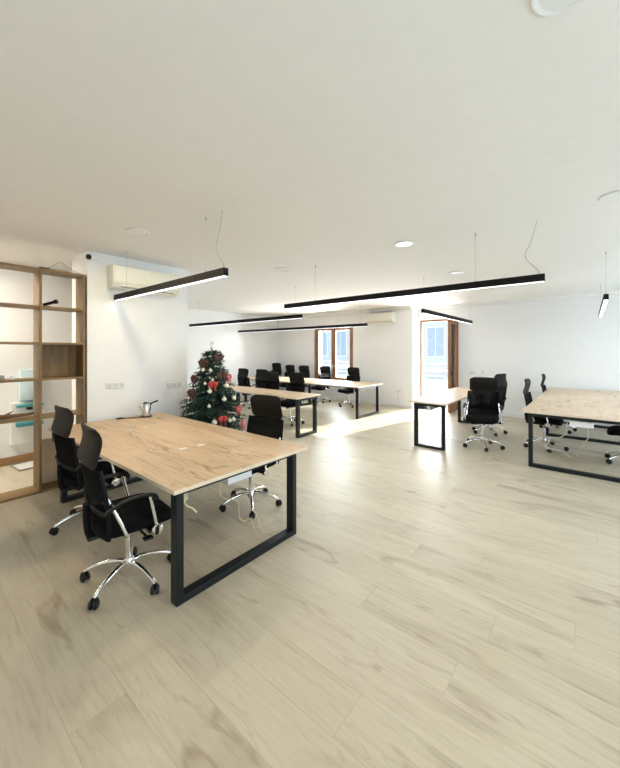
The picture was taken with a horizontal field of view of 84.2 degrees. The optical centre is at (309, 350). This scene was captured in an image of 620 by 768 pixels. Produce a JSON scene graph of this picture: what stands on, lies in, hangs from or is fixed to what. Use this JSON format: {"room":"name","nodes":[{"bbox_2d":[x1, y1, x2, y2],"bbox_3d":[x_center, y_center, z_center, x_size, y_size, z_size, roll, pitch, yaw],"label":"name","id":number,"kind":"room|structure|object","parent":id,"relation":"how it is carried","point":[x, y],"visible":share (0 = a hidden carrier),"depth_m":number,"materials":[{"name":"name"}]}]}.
{"room":"open-plan office","nodes":[
{"label":"open-plan office","id":0,"kind":"room"},
{"bbox_2d":[0,262,71,457],"bbox_3d":[-5.446,0.190,4.949,3.800,2.880,5.110,0,0,40],"label":"wall","id":1,"kind":"structure","parent":0,"point":[16,324],"depth_m":5.04,"materials":[{"name":"paint"}]},
{"bbox_2d":[0,453,32,466],"bbox_3d":[-4.772,1.573,4.290,0.018,0.115,4.950,0,0,40],"label":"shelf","id":2,"kind":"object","parent":1,"relation":"attached to","point":[11,460],"depth_m":4.93,"materials":[{"name":"brown wood"}]},
{"bbox_2d":[10,369,43,445],"bbox_3d":[-4.103,0.810,4.989,0.160,1.080,0.380,0,0,40],"label":"wall dispenser","id":3,"kind":"object","parent":1,"relation":"attached to","point":[20,432],"visible":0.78,"depth_m":4.94,"materials":[{"name":"white plastic"}]},
{"bbox_2d":[72,251,187,460],"bbox_3d":[-2.568,0.190,4.997,0.580,2.880,1.375,0,0,40],"label":"wall column","id":4,"kind":"structure","parent":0,"point":[140,342],"depth_m":4.68,"materials":[{"name":"paint"}]},
{"bbox_2d":[86,254,97,260],"bbox_3d":[-2.732,-1.159,4.263,0.110,0.077,0.146,0,0,15],"label":"security camera","id":5,"kind":"object","parent":4,"relation":"attached to","point":[89,257],"visible":1,"depth_m":4.24,"materials":[{"name":"white plastic"}]},
{"bbox_2d":[106,382,123,388],"bbox_3d":[-2.573,0.459,4.524,0.014,0.079,0.208,0,0,40],"label":"wall socket","id":6,"kind":"object","parent":4,"relation":"attached to","point":[114,385],"visible":1,"depth_m":4.51,"materials":[{"name":"white plastic"}]},
{"bbox_2d":[107,264,179,297],"bbox_3d":[-2.266,-0.948,4.732,0.224,0.305,0.900,0,0,40],"label":"air conditioner","id":7,"kind":"object","parent":4,"relation":"attached to","point":[137,278],"visible":0.86,"depth_m":4.54,"materials":[{"name":"beige plastic"}]},
{"bbox_2d":[167,382,180,387],"bbox_3d":[-2.048,0.519,5.161,0.014,0.078,0.207,0,0,40],"label":"wall socket","id":8,"kind":"object","parent":4,"relation":"attached to","point":[175,384],"visible":1,"depth_m":5.16,"materials":[{"name":"white plastic"}]},
{"bbox_2d":[188,308,276,402],"bbox_3d":[-3.287,0.190,10.712,0.200,2.880,6.850,0,0,40],"label":"wall","id":9,"kind":"structure","parent":0,"point":[252,351],"depth_m":11.41,"materials":[{"name":"paint"}]},
{"bbox_2d":[0,397,619,767],"bbox_3d":[-0.255,1.660,5.232,11.850,0.060,12.150,0,0,40],"label":"floor","id":10,"kind":"structure","parent":0,"point":[458,606],"depth_m":2.12,"materials":[{"name":"brown wood"}]},
{"bbox_2d":[10,460,32,471],"bbox_3d":[-3.965,1.620,4.875,0.370,0.020,0.370,0,0,34],"label":"tray","id":11,"kind":"object","parent":10,"relation":"on","point":[27,465],"visible":0.52,"depth_m":4.79,"materials":[{"name":"white plastic"}]},
{"bbox_2d":[0,262,84,502],"bbox_3d":[-3.921,0.343,3.112,0.270,2.575,3.215,0,0,40],"label":"shelf unit","id":12,"kind":"object","parent":10,"relation":"on","point":[51,360],"visible":0.84,"depth_m":4.14,"materials":[{"name":"brown wood"}]},
{"bbox_2d":[0,411,34,418],"bbox_3d":[-3.339,0.717,3.832,0.109,0.084,0.408,0,0,30],"label":"driftwood","id":13,"kind":"object","parent":12,"relation":"on","point":[8,415],"visible":1,"depth_m":3.82,"materials":[{"name":"brown wood"}]},
{"bbox_2d":[42,299,58,305],"bbox_3d":[-3.071,-0.562,4.053,0.178,0.093,0.091,0,0,-18],"label":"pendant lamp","id":14,"kind":"object","parent":12,"relation":"on","point":[55,301],"visible":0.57,"depth_m":4.03,"materials":[{"name":"black plastic"}]},
{"bbox_2d":[38,262,79,273],"bbox_3d":[-2.989,-1.007,4.111,0.062,0.123,0.422,0,0,40],"label":"wire hanger","id":15,"kind":"object","parent":12,"relation":"on","point":[58,262],"visible":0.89,"depth_m":4.11,"materials":[{"name":"grey metal"}]},
{"bbox_2d":[49,405,127,535],"bbox_3d":[-2.083,1.062,3.244,0.636,1.130,0.627,0,0,37],"label":"office chair","id":16,"kind":"object","parent":10,"relation":"on","point":[69,469],"visible":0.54,"depth_m":3.03,"materials":[{"name":"black fabric"}]},
{"bbox_2d":[77,423,170,609],"bbox_3d":[-1.273,1.063,2.466,0.657,1.132,0.637,0,0,45],"label":"office chair","id":17,"kind":"object","parent":10,"relation":"on","point":[108,519],"visible":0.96,"depth_m":2.28,"materials":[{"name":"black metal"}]},
{"bbox_2d":[48,412,307,606],"bbox_3d":[-1.503,1.254,3.546,2.770,0.751,1.320,0,0,40],"label":"desk","id":18,"kind":"object","parent":10,"relation":"on","point":[177,455],"visible":0.94,"depth_m":2.92,"materials":[{"name":"brown wood"}]},
{"bbox_2d":[116,400,157,419],"bbox_3d":[-2.289,0.782,4.555,0.502,0.207,0.160,0,0,-25],"label":"kettle","id":19,"kind":"object","parent":18,"relation":"on","point":[146,407],"visible":1,"depth_m":4.55,"materials":[{"name":"metal"}]},
{"bbox_2d":[184,493,196,512],"bbox_3d":[-0.828,1.019,2.336,0.044,0.210,0.127,0,0,40],"label":"cable","id":20,"kind":"object","parent":18,"relation":"hanging from","point":[185,495],"visible":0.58,"depth_m":2.32,"materials":[{"name":"beige plastic"}]},
{"bbox_2d":[219,484,257,536],"bbox_3d":[-0.602,1.299,2.899,0.119,0.659,0.369,0,0,40],"label":"cable","id":21,"kind":"object","parent":18,"relation":"hanging from","point":[219,484],"visible":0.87,"depth_m":2.96,"materials":[{"name":"beige plastic"}]},
{"bbox_2d":[179,347,244,430],"bbox_3d":[-1.435,0.775,5.073,1.039,1.710,1.004,0,0,-31],"label":"tree","id":22,"kind":"object","parent":10,"relation":"on","point":[205,414],"visible":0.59,"depth_m":4.97,"materials":[{"name":"green plant"}]},
{"bbox_2d":[187,389,195,401],"bbox_3d":[-1.656,0.622,4.789,0.198,0.177,0.044,0,0,35],"label":"bow","id":23,"kind":"object","parent":22,"relation":"attached to","point":[191,392],"visible":1,"depth_m":4.76,"materials":[{"name":"brown fabric"}]},
{"bbox_2d":[190,375,197,387],"bbox_3d":[-1.645,0.432,4.874,0.198,0.177,0.044,0,0,43],"label":"bow","id":24,"kind":"object","parent":22,"relation":"attached to","point":[194,378],"visible":1,"depth_m":4.84,"materials":[{"name":"brown fabric"}]},
{"bbox_2d":[198,359,208,370],"bbox_3d":[-1.524,0.201,4.899,0.189,0.169,0.042,0,0,22],"label":"bow","id":25,"kind":"object","parent":22,"relation":"attached to","point":[201,362],"visible":1,"depth_m":4.88,"materials":[{"name":"brown fabric"}]},
{"bbox_2d":[208,382,217,390],"bbox_3d":[-1.354,0.496,4.786,0.144,0.129,0.032,0,0,-18],"label":"bow","id":26,"kind":"object","parent":22,"relation":"attached to","point":[211,384],"visible":0.99,"depth_m":4.78,"materials":[{"name":"red fabric"}]},
{"bbox_2d":[213,353,223,364],"bbox_3d":[-1.322,0.121,4.973,0.042,0.169,0.189,0,0,41],"label":"bow","id":27,"kind":"object","parent":22,"relation":"attached to","point":[220,356],"visible":1,"depth_m":4.96,"materials":[{"name":"brown fabric"}]},
{"bbox_2d":[216,371,227,382],"bbox_3d":[-1.256,0.371,4.904,0.042,0.169,0.189,0,0,43],"label":"bow","id":28,"kind":"object","parent":22,"relation":"attached to","point":[221,374],"visible":0.98,"depth_m":4.89,"materials":[{"name":"brown fabric"}]},
{"bbox_2d":[218,416,227,425],"bbox_3d":[-1.190,0.956,4.690,0.144,0.129,0.032,0,0,-33],"label":"bow","id":29,"kind":"object","parent":22,"relation":"attached to","point":[221,419],"visible":1,"depth_m":4.68,"materials":[{"name":"red fabric"}]},
{"bbox_2d":[226,374,231,382],"bbox_3d":[-1.181,0.407,5.011,0.034,0.137,0.153,0,0,15],"label":"bow","id":30,"kind":"object","parent":22,"relation":"attached to","point":[229,376],"visible":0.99,"depth_m":5.00,"materials":[{"name":"red fabric"}]},
{"bbox_2d":[236,405,241,414],"bbox_3d":[-1.024,0.857,4.936,0.034,0.137,0.153,0,0,19],"label":"bow","id":31,"kind":"object","parent":22,"relation":"attached to","point":[238,408],"visible":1,"depth_m":4.91,"materials":[{"name":"red fabric"}]},
{"bbox_2d":[237,368,255,408],"bbox_3d":[-1.734,1.062,9.870,0.638,1.130,0.638,0,0,40],"label":"office chair","id":32,"kind":"object","parent":10,"relation":"on","point":[243,379],"visible":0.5,"depth_m":9.64,"materials":[{"name":"black fabric"}]},
{"bbox_2d":[219,394,283,518],"bbox_3d":[-0.631,1.062,3.645,0.634,1.130,0.640,0,0,34],"label":"office chair","id":33,"kind":"object","parent":10,"relation":"on","point":[266,420],"visible":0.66,"depth_m":3.77,"materials":[{"name":"black plastic"}]},
{"bbox_2d":[255,369,267,387],"bbox_3d":[-1.134,1.062,9.353,0.638,1.130,0.644,0,0,36],"label":"office chair","id":34,"kind":"object","parent":10,"relation":"on","point":[260,379],"visible":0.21,"depth_m":9.17,"materials":[{"name":"black plastic"}]},
{"bbox_2d":[253,511,278,533],"bbox_3d":[-0.391,1.523,3.064,0.230,0.212,0.042,0,0,-16],"label":"cable","id":35,"kind":"object","parent":10,"relation":"on","point":[253,511],"visible":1,"depth_m":3.06,"materials":[{"name":"beige plastic"}]},
{"bbox_2d":[221,386,320,437],"bbox_3d":[-1.071,1.252,7.466,2.750,0.755,0.720,0,0,40],"label":"desk","id":36,"kind":"object","parent":10,"relation":"on","point":[298,396],"visible":0.67,"depth_m":6.79,"materials":[{"name":"brown wood"}]},
{"bbox_2d":[264,371,279,389],"bbox_3d":[-1.081,1.062,8.116,0.639,1.130,0.644,0,0,42],"label":"office chair","id":37,"kind":"object","parent":10,"relation":"on","point":[273,382],"visible":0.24,"depth_m":8.30,"materials":[{"name":"black plastic"}]},
{"bbox_2d":[271,363,281,375],"bbox_3d":[-1.374,1.038,12.307,0.660,1.182,0.670,0,0,38],"label":"office chair","id":38,"kind":"object","parent":10,"relation":"on","point":[275,366],"visible":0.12,"depth_m":12.47,"materials":[{"name":"black fabric"}]},
{"bbox_2d":[279,365,294,390],"bbox_3d":[-0.873,1.062,11.828,0.638,1.130,0.642,0,0,41],"label":"office chair","id":39,"kind":"object","parent":10,"relation":"on","point":[289,368],"visible":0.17,"depth_m":11.99,"materials":[{"name":"black fabric"}]},
{"bbox_2d":[281,372,304,426],"bbox_3d":[-0.461,1.062,7.672,0.637,1.130,0.644,0,0,37],"label":"office chair","id":40,"kind":"object","parent":10,"relation":"on","point":[297,380],"visible":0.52,"depth_m":7.77,"materials":[{"name":"black fabric"}]},
{"bbox_2d":[299,365,309,387],"bbox_3d":[-0.326,1.062,11.376,0.636,1.130,0.629,0,0,38],"label":"office chair","id":41,"kind":"object","parent":10,"relation":"on","point":[304,369],"visible":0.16,"depth_m":11.52,"materials":[{"name":"black plastic"}]},
{"bbox_2d":[244,376,382,418],"bbox_3d":[-0.144,1.244,9.942,4.330,0.772,1.240,0,0,40],"label":"desk","id":42,"kind":"object","parent":10,"relation":"on","point":[310,381],"visible":0.64,"depth_m":8.95,"materials":[{"name":"brown wood"}]},
{"bbox_2d":[311,366,330,402],"bbox_3d":[0.319,1.063,10.886,0.660,1.132,0.670,0,0,40],"label":"office chair","id":43,"kind":"object","parent":10,"relation":"on","point":[325,372],"visible":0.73,"depth_m":10.96,"materials":[{"name":"black fabric"}]},
{"bbox_2d":[338,367,359,407],"bbox_3d":[1.101,1.062,10.040,0.637,1.130,0.637,0,0,-45],"label":"office chair","id":44,"kind":"object","parent":10,"relation":"on","point":[353,372],"visible":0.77,"depth_m":10.11,"materials":[{"name":"black plastic"}]},
{"bbox_2d":[407,387,478,450],"bbox_3d":[2.825,1.243,6.815,0.650,0.774,2.790,0,0,40],"label":"desk","id":45,"kind":"object","parent":10,"relation":"on","point":[440,399],"visible":0.83,"depth_m":5.88,"materials":[{"name":"brown wood"}]},
{"bbox_2d":[418,405,438,410],"bbox_3d":[2.111,0.963,6.106,0.300,0.095,0.600,0,0,40],"label":"cable tray","id":46,"kind":"object","parent":45,"relation":"on","point":[419,407],"depth_m":5.92,"materials":[{"name":"grey plastic"}]},
{"bbox_2d":[462,377,504,451],"bbox_3d":[2.916,1.048,5.781,0.643,1.162,0.636,0,0,22],"label":"office chair","id":47,"kind":"object","parent":10,"relation":"on","point":[483,402],"visible":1,"depth_m":5.94,"materials":[{"name":"black plastic"}]},
{"bbox_2d":[472,373,507,436],"bbox_3d":[3.527,1.036,6.827,0.663,1.187,0.644,0,0,-36],"label":"office chair","id":48,"kind":"object","parent":10,"relation":"on","point":[502,382],"visible":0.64,"depth_m":6.64,"materials":[{"name":"black fabric"}]},
{"bbox_2d":[523,378,568,452],"bbox_3d":[3.957,1.058,5.752,0.650,1.144,0.668,0,0,42],"label":"office chair","id":49,"kind":"object","parent":10,"relation":"on","point":[547,422],"visible":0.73,"depth_m":5.72,"materials":[{"name":"black leather"}]},
{"bbox_2d":[539,374,576,433],"bbox_3d":[5.062,1.056,7.020,0.636,1.142,0.639,0,0,40],"label":"office chair","id":50,"kind":"object","parent":10,"relation":"on","point":[542,385],"visible":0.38,"depth_m":6.99,"materials":[{"name":"black fabric"}]},
{"bbox_2d":[521,387,619,482],"bbox_3d":[4.775,1.239,5.965,1.340,0.782,3.960,0,0,40],"label":"desk","id":51,"kind":"object","parent":10,"relation":"on","point":[583,408],"visible":0.88,"depth_m":5.02,"materials":[{"name":"brown wood"}]},
{"bbox_2d":[544,420,571,457],"bbox_3d":[3.691,1.256,5.094,0.296,0.745,0.569,0,0,40],"label":"cable","id":52,"kind":"object","parent":51,"relation":"hanging from","point":[567,420],"visible":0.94,"depth_m":4.93,"materials":[{"name":"white plastic"}]},
{"bbox_2d":[576,428,588,456],"bbox_3d":[3.869,1.320,4.920,0.064,0.620,0.812,0,0,29],"label":"cable","id":53,"kind":"object","parent":51,"relation":"hanging from","point":[587,428],"visible":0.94,"depth_m":4.60,"materials":[{"name":"white plastic"}]},
{"bbox_2d":[605,425,619,463],"bbox_3d":[4.618,1.062,4.904,0.625,1.130,0.639,0,0,41],"label":"office chair","id":54,"kind":"object","parent":10,"relation":"on","point":[615,429],"visible":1,"depth_m":4.93,"materials":[{"name":"black leather"}]},
{"bbox_2d":[0,0,619,316],"bbox_3d":[-0.242,-1.310,5.091,12.050,0.120,12.350,0,0,40],"label":"ceiling","id":55,"kind":"structure","parent":0,"point":[329,135],"depth_m":2.04,"materials":[{"name":"paint"}]},
{"bbox_2d":[126,228,149,235],"bbox_3d":[-1.803,-1.244,3.599,0.224,0.012,0.224,0,0,40],"label":"recessed light","id":56,"kind":"object","parent":55,"relation":"in","point":[135,231],"visible":1,"depth_m":3.58,"materials":[{"name":"white plastic"}]},
{"bbox_2d":[129,229,147,234],"bbox_3d":[-1.803,-1.246,3.599,0.178,0.006,0.178,0,0,40],"label":"diffuser","id":57,"kind":"object","parent":56,"relation":"attached to","point":[132,231],"depth_m":3.59,"materials":[{"name":"white plastic"}]},
{"bbox_2d":[114,210,227,300],"bbox_3d":[-1.649,-0.953,3.770,2.360,0.596,0.050,0,0,40],"label":"pendant lamp","id":58,"kind":"object","parent":55,"relation":"hanging from","point":[205,276],"visible":1,"depth_m":3.50,"materials":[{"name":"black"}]},
{"bbox_2d":[114,275,227,300],"bbox_3d":[-1.649,-0.658,3.770,2.348,0.006,0.042,0,0,40],"label":"diffuser","id":59,"kind":"object","parent":58,"relation":"attached to","point":[212,277],"depth_m":3.57,"materials":[{"name":"white plastic"}]},
{"bbox_2d":[189,286,302,326],"bbox_3d":[-1.661,-0.935,7.811,3.900,0.630,0.050,0,0,40],"label":"pendant lamp","id":60,"kind":"object","parent":55,"relation":"hanging from","point":[295,316],"visible":1,"depth_m":7.48,"materials":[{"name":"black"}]},
{"bbox_2d":[194,318,299,326],"bbox_3d":[-1.661,-0.623,7.811,3.888,0.006,0.042,0,0,40],"label":"diffuser","id":61,"kind":"object","parent":60,"relation":"attached to","point":[267,319],"depth_m":7.64,"materials":[{"name":"white plastic"}]},
{"bbox_2d":[275,268,289,271],"bbox_3d":[-0.422,-1.244,5.273,0.224,0.012,0.224,0,0,40],"label":"recessed light","id":62,"kind":"object","parent":55,"relation":"in","point":[276,269],"visible":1,"depth_m":5.26,"materials":[{"name":"white plastic"}]},
{"bbox_2d":[238,323,367,332],"bbox_3d":[-0.496,-0.920,9.869,4.880,0.660,0.050,0,0,40],"label":"pendant lamp","id":63,"kind":"object","parent":55,"relation":"hanging from","point":[360,324],"visible":0.91,"depth_m":9.47,"materials":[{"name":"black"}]},
{"bbox_2d":[243,326,363,332],"bbox_3d":[-0.496,-0.593,9.869,4.868,0.006,0.042,0,0,40],"label":"diffuser","id":64,"kind":"object","parent":63,"relation":"attached to","point":[318,327],"depth_m":9.70,"materials":[{"name":"white"}]},
{"bbox_2d":[395,241,413,246],"bbox_3d":[1.105,-1.244,4.013,0.224,0.012,0.224,0,0,40],"label":"recessed light","id":65,"kind":"object","parent":55,"relation":"in","point":[401,243],"visible":1,"depth_m":4.00,"materials":[{"name":"white plastic"}]},
{"bbox_2d":[397,242,411,246],"bbox_3d":[1.105,-1.246,4.013,0.178,0.006,0.178,0,0,40],"label":"diffuser","id":66,"kind":"object","parent":65,"relation":"attached to","point":[399,244],"depth_m":4.02,"materials":[{"name":"white plastic"}]},
{"bbox_2d":[284,220,544,308],"bbox_3d":[0.918,-0.953,4.336,3.400,0.596,0.050,0,0,40],"label":"pendant lamp","id":67,"kind":"object","parent":55,"relation":"hanging from","point":[536,278],"visible":1,"depth_m":3.88,"materials":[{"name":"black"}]},
{"bbox_2d":[287,281,543,308],"bbox_3d":[0.918,-0.658,4.336,3.388,0.006,0.042,0,0,40],"label":"diffuser","id":68,"kind":"object","parent":67,"relation":"attached to","point":[512,282],"depth_m":4.02,"materials":[{"name":"white"}]},
{"bbox_2d":[421,277,472,323],"bbox_3d":[2.867,-0.941,6.968,0.050,0.618,3.040,0,0,40],"label":"pendant lamp","id":69,"kind":"object","parent":55,"relation":"hanging from","point":[423,311],"visible":0.98,"depth_m":6.58,"materials":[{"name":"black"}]},
{"bbox_2d":[422,313,470,323],"bbox_3d":[2.867,-0.635,6.968,0.042,0.006,3.028,0,0,40],"label":"diffuser","id":70,"kind":"object","parent":69,"relation":"attached to","point":[432,314],"depth_m":6.76,"materials":[{"name":"white plastic"}]},
{"bbox_2d":[449,271,463,274],"bbox_3d":[2.342,-1.244,5.482,0.224,0.012,0.224,0,0,40],"label":"recessed light","id":71,"kind":"object","parent":55,"relation":"in","point":[452,272],"visible":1,"depth_m":5.46,"materials":[{"name":"white plastic"}]},
{"bbox_2d":[531,0,585,15],"bbox_3d":[0.882,-1.244,1.165,0.224,0.012,0.224,0,0,40],"label":"recessed light","id":72,"kind":"object","parent":55,"relation":"in","point":[540,7],"visible":1,"depth_m":1.24,"materials":[{"name":"white plastic"}]},
{"bbox_2d":[539,0,578,9],"bbox_3d":[0.882,-1.246,1.165,0.178,0.006,0.178,0,0,40],"label":"diffuser","id":73,"kind":"object","parent":72,"relation":"attached to","point":[543,4],"depth_m":1.23,"materials":[{"name":"white plastic"}]},
{"bbox_2d":[598,252,608,317],"bbox_3d":[4.666,-0.943,5.472,0.052,0.615,3.020,0,0,39],"label":"pendant lamp","id":74,"kind":"object","parent":55,"relation":"hanging from","point":[605,298],"visible":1,"depth_m":4.74,"materials":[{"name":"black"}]},
{"bbox_2d":[599,300,607,317],"bbox_3d":[4.666,-0.638,5.472,0.042,0.006,3.008,0,0,39],"label":"diffuser","id":75,"kind":"object","parent":74,"relation":"attached to","point":[604,302],"depth_m":5.09,"materials":[{"name":"white plastic"}]},
{"bbox_2d":[599,190,619,201],"bbox_3d":[2.469,-1.244,2.760,0.224,0.012,0.224,0,0,40],"label":"recessed light","id":76,"kind":"object","parent":55,"relation":"in","point":[613,196],"visible":1,"depth_m":2.79,"materials":[{"name":"white plastic"}]},
{"bbox_2d":[602,192,619,200],"bbox_3d":[2.469,-1.246,2.760,0.178,0.006,0.178,0,0,40],"label":"diffuser","id":77,"kind":"object","parent":76,"relation":"attached to","point":[612,196],"depth_m":2.77,"materials":[{"name":"white plastic"}]},
{"bbox_2d":[277,306,418,407],"bbox_3d":[0.922,0.190,11.455,5.350,2.880,0.550,0,0,40],"label":"wall","id":78,"kind":"structure","parent":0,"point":[387,354],"depth_m":10.42,"materials":[{"name":"paint"}]},
{"bbox_2d":[314,327,352,380],"bbox_3d":[0.790,0.125,11.422,1.590,1.910,0.128,0,0,40],"label":"window","id":79,"kind":"structure","parent":78,"relation":"attached to","point":[333,330],"depth_m":11.42,"materials":[{"name":"brown wood"}]},
{"bbox_2d":[317,396,412,408],"bbox_3d":[0.806,1.590,11.314,5.350,0.080,0.014,0,0,40],"label":"baseboard","id":80,"kind":"structure","parent":78,"relation":"attached to","point":[330,398],"depth_m":10.43,"materials":[{"name":"paint"}]},
{"bbox_2d":[365,312,395,323],"bbox_3d":[2.062,-0.963,10.142,0.900,0.305,0.224,0,0,40],"label":"air conditioner","id":81,"kind":"object","parent":78,"relation":"attached to","point":[384,317],"visible":0.99,"depth_m":10.01,"materials":[{"name":"beige plastic"}]},
{"bbox_2d":[419,294,619,414],"bbox_3d":[5.748,0.190,7.995,6.500,2.880,0.250,0,0,40],"label":"wall","id":82,"kind":"structure","parent":0,"point":[566,341],"depth_m":8.10,"materials":[{"name":"paint"}]},
{"bbox_2d":[420,319,457,412],"bbox_3d":[3.456,0.380,9.405,1.089,2.500,0.710,0,0,40],"label":"door","id":83,"kind":"structure","parent":82,"relation":"in","point":[452,325],"depth_m":9.21,"materials":[{"name":"brown wood"}]},
{"bbox_2d":[417,291,619,309],"bbox_3d":[5.559,-1.215,7.923,6.300,0.070,0.100,0,0,40],"label":"trim","id":84,"kind":"structure","parent":82,"relation":"attached to","point":[607,292],"depth_m":8.20,"materials":[{"name":"paint"}]},
{"bbox_2d":[461,408,612,425],"bbox_3d":[6.011,1.590,7.607,5.200,0.080,0.014,0,0,40],"label":"baseboard","id":85,"kind":"structure","parent":82,"relation":"attached to","point":[462,409],"depth_m":8.35,"materials":[{"name":"paint"}]},
{"label":"outside","id":86,"kind":"structure","parent":0,"visible":0},
{"bbox_2d":[322,321,447,379],"bbox_3d":[10.329,2.330,21.176,27.000,10.600,4.180,0,0,40],"label":"apartment building","id":87,"kind":"structure","parent":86,"point":[435,334],"depth_m":21.15,"materials":[{"name":"white concrete"}]},
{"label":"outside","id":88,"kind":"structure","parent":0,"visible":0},
{"bbox_3d":[3.409,1.700,10.895,10.600,0.100,1.250,0,0,39],"label":"terrace slab","id":89,"kind":"object","parent":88,"visible":0},
{"bbox_2d":[322,360,447,395],"bbox_3d":[3.370,1.025,11.477,9.600,1.250,0.160,0,0,40],"label":"balcony railing","id":90,"kind":"object","parent":89,"relation":"on","point":[430,386],"visible":0.02,"depth_m":10.96,"materials":[{"name":"white metal"}]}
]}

